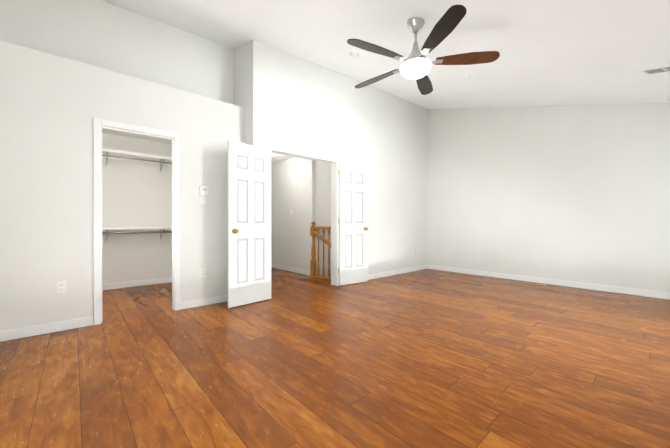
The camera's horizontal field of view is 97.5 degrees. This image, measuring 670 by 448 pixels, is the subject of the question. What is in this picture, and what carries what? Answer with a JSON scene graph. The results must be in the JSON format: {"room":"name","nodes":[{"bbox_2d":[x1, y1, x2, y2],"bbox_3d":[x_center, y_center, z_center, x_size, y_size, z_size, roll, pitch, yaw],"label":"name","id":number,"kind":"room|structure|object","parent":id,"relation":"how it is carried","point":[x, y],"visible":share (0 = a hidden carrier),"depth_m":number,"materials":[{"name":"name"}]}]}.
{"room":"empty bedroom","nodes":[
{"label":"empty bedroom","id":0,"kind":"room"},
{"bbox_2d":[0,0,232,103],"bbox_3d":[-2.740,-2.442,3.348,3.191,1.660,0.120,0,0,-42],"label":"wall","id":1,"kind":"structure","parent":0,"point":[104,35],"depth_m":3.46,"materials":[{"name":"paint"}]},
{"bbox_2d":[0,63,244,330],"bbox_3d":[-2.471,-0.191,3.049,3.191,2.440,0.100,0,0,-42],"label":"wall","id":2,"kind":"structure","parent":0,"point":[46,182],"depth_m":2.87,"materials":[{"name":"paint"}]},
{"bbox_2d":[0,316,92,341],"bbox_3d":[-3.029,0.984,2.477,1.532,0.092,0.013,0,0,-42],"label":"baseboard","id":3,"kind":"structure","parent":2,"relation":"attached to","point":[17,333],"depth_m":2.75,"materials":[{"name":"paint"}]},
{"bbox_2d":[56,281,65,293],"bbox_3d":[-2.636,0.609,2.829,0.070,0.114,0.009,0,0,-42],"label":"outlet","id":4,"kind":"object","parent":2,"relation":"attached to","point":[60,286],"visible":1,"depth_m":2.83,"materials":[{"name":"plastic"}]},
{"bbox_2d":[0,40,244,143],"bbox_3d":[-3.116,-1.512,3.771,3.191,0.200,2.040,0,0,-42],"label":"ledge","id":5,"kind":"object","parent":2,"relation":"attached to","point":[12,54],"visible":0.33,"depth_m":3.12,"materials":[{"name":"paint"}]},
{"bbox_2d":[93,117,180,324],"bbox_3d":[-2.192,-0.028,3.297,0.807,2.112,0.136,0,0,-42],"label":"trim","id":6,"kind":"structure","parent":2,"relation":"attached to","point":[176,210],"depth_m":3.15,"materials":[{"name":"paint"}]},
{"bbox_2d":[200,268,204,276],"bbox_3d":[-1.666,0.613,3.694,0.070,0.114,0.009,0,0,-42],"label":"outlet","id":7,"kind":"object","parent":2,"relation":"attached to","point":[202,272],"visible":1,"depth_m":3.69,"materials":[{"name":"plastic"}]},
{"bbox_2d":[200,195,205,204],"bbox_3d":[-1.659,-0.302,3.693,0.070,0.114,0.016,0,0,-42],"label":"switch plate","id":8,"kind":"object","parent":2,"relation":"attached to","point":[202,199],"visible":1,"depth_m":3.69,"materials":[{"name":"plastic"}]},
{"bbox_2d":[200,185,207,194],"bbox_3d":[-1.648,-0.422,3.696,0.100,0.120,0.027,0,0,-42],"label":"switch","id":9,"kind":"object","parent":2,"relation":"attached to","point":[203,190],"visible":0.98,"depth_m":3.68,"materials":[{"name":"plastic"}]},
{"bbox_2d":[181,294,227,309],"bbox_3d":[-1.545,0.982,3.796,0.816,0.092,0.017,0,0,-42],"label":"baseboard","id":10,"kind":"structure","parent":2,"relation":"attached to","point":[222,298],"depth_m":3.69,"materials":[{"name":"paint"}]},
{"bbox_2d":[102,133,171,283],"bbox_3d":[-3.799,-0.194,4.450,3.311,2.440,0.120,0,0,-42],"label":"wall","id":11,"kind":"structure","parent":0,"point":[136,194],"depth_m":4.83,"materials":[{"name":"paint"}]},
{"bbox_2d":[102,226,171,239],"bbox_3d":[-3.366,0.149,4.551,2.511,0.212,0.305,0,0,-42],"label":"closet shelf","id":12,"kind":"object","parent":11,"relation":"attached to","point":[107,231],"visible":0.29,"depth_m":4.70,"materials":[{"name":"paint"}]},
{"bbox_2d":[102,148,171,171],"bbox_3d":[-3.366,-1.006,4.549,2.511,0.212,0.305,0,0,-42],"label":"closet shelf","id":13,"kind":"object","parent":11,"relation":"attached to","point":[107,154],"visible":0.42,"depth_m":4.69,"materials":[{"name":"paint"}]},
{"bbox_2d":[102,277,171,289],"bbox_3d":[-3.465,0.980,4.657,2.541,0.092,0.017,0,0,-42],"label":"baseboard","id":14,"kind":"structure","parent":11,"relation":"attached to","point":[151,282],"depth_m":4.82,"materials":[{"name":"paint"}]},
{"bbox_2d":[233,42,248,143],"bbox_3d":[-2.179,-1.125,5.209,0.120,4.300,3.200,0,0,-42],"label":"wall","id":15,"kind":"structure","parent":0,"point":[241,75],"depth_m":4.13,"materials":[{"name":"paint"}]},
{"bbox_2d":[271,153,293,163],"bbox_3d":[-1.444,-1.486,5.863,1.849,0.140,3.200,0,0,-42],"label":"ceiling","id":16,"kind":"structure","parent":0,"point":[275,158],"depth_m":6.26,"materials":[{"name":"paint"}]},
{"bbox_2d":[271,157,330,276],"bbox_3d":[-0.843,-0.197,6.400,0.240,2.440,3.200,0,0,-42],"label":"wall","id":17,"kind":"structure","parent":0,"point":[301,188],"depth_m":6.10,"materials":[{"name":"paint"}]},
{"bbox_2d":[271,263,309,275],"bbox_3d":[-1.247,0.977,6.665,0.013,0.092,2.270,0,0,-42],"label":"baseboard","id":18,"kind":"structure","parent":17,"relation":"attached to","point":[305,272],"depth_m":6.30,"materials":[{"name":"paint"}]},
{"bbox_2d":[0,267,669,447],"bbox_3d":[-0.207,1.088,3.727,7.711,0.120,8.040,0,0,-42],"label":"floor","id":19,"kind":"structure","parent":0,"point":[428,358],"depth_m":2.07,"materials":[{"name":"brown wood"}]},
{"bbox_2d":[310,222,330,279],"bbox_3d":[-0.150,0.488,5.496,0.112,1.074,0.945,0,0,-42],"label":"stair railing","id":20,"kind":"object","parent":19,"relation":"on","point":[313,231],"visible":0.79,"depth_m":5.67,"materials":[{"name":"brown wood"}]},
{"bbox_2d":[249,40,426,274],"bbox_3d":[0.523,-1.125,5.392,4.400,4.300,0.120,0,0,-42],"label":"wall","id":21,"kind":"structure","parent":0,"point":[298,103],"depth_m":5.30,"materials":[{"name":"paint"}]},
{"bbox_2d":[228,140,270,307],"bbox_3d":[-1.083,0.001,3.787,0.165,2.030,0.616,0,0,43],"label":"door leaf","id":22,"kind":"structure","parent":21,"relation":"in","point":[249,223],"depth_m":3.74,"materials":[{"name":"paint"}]},
{"bbox_2d":[267,145,339,285],"bbox_3d":[-0.471,-0.030,4.509,1.344,2.112,0.156,0,0,-42],"label":"door frame","id":23,"kind":"structure","parent":21,"relation":"attached to","point":[334,162],"depth_m":4.87,"materials":[{"name":"paint"}]},
{"bbox_2d":[338,162,367,284],"bbox_3d":[0.319,-0.001,5.025,0.616,2.030,0.165,0,0,-35],"label":"door leaf","id":24,"kind":"structure","parent":21,"relation":"in","point":[353,224],"depth_m":5.00,"materials":[{"name":"paint"}]},
{"bbox_2d":[368,265,427,279],"bbox_3d":[1.089,0.978,5.807,2.705,0.092,0.017,0,0,-42],"label":"baseboard","id":25,"kind":"structure","parent":21,"relation":"attached to","point":[378,275],"depth_m":5.94,"materials":[{"name":"paint"}]},
{"bbox_2d":[101,0,669,108],"bbox_3d":[0.635,-2.017,2.776,7.711,1.971,5.505,0,0,-42],"label":"ceiling","id":26,"kind":"structure","parent":0,"point":[570,52],"depth_m":3.21,"materials":[{"name":"paint"}]},
{"bbox_2d":[350,52,358,57],"bbox_3d":[0.257,-2.234,3.884,0.130,0.063,0.130,0,0,-42],"label":"smoke detector","id":27,"kind":"object","parent":26,"relation":"attached to","point":[354,55],"visible":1,"depth_m":3.85,"materials":[{"name":"plastic"}]},
{"bbox_2d":[347,4,499,94],"bbox_3d":[0.719,-1.673,2.808,1.410,0.593,1.375,0,0,-42],"label":"ceiling fan","id":28,"kind":"object","parent":26,"relation":"hanging from","point":[417,64],"visible":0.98,"depth_m":2.68,"materials":[{"name":"silver metal"}]},
{"bbox_2d":[637,65,669,74],"bbox_3d":[3.395,-1.592,3.023,0.210,0.110,0.352,0,0,-22],"label":"ceiling vent","id":29,"kind":"object","parent":26,"relation":"in","point":[657,70],"visible":1,"depth_m":3.08,"materials":[{"name":"plastic"}]},
{"bbox_2d":[427,102,669,292],"bbox_3d":[3.731,-1.124,5.008,0.120,4.300,4.720,0,0,-42],"label":"wall","id":30,"kind":"structure","parent":0,"point":[577,193],"depth_m":4.95,"materials":[{"name":"paint"}]},
{"bbox_2d":[428,265,669,299],"bbox_3d":[3.633,0.980,5.019,0.017,0.092,4.580,0,0,-42],"label":"baseboard","id":31,"kind":"structure","parent":30,"relation":"attached to","point":[647,293],"depth_m":4.85,"materials":[{"name":"paint"}]}
]}

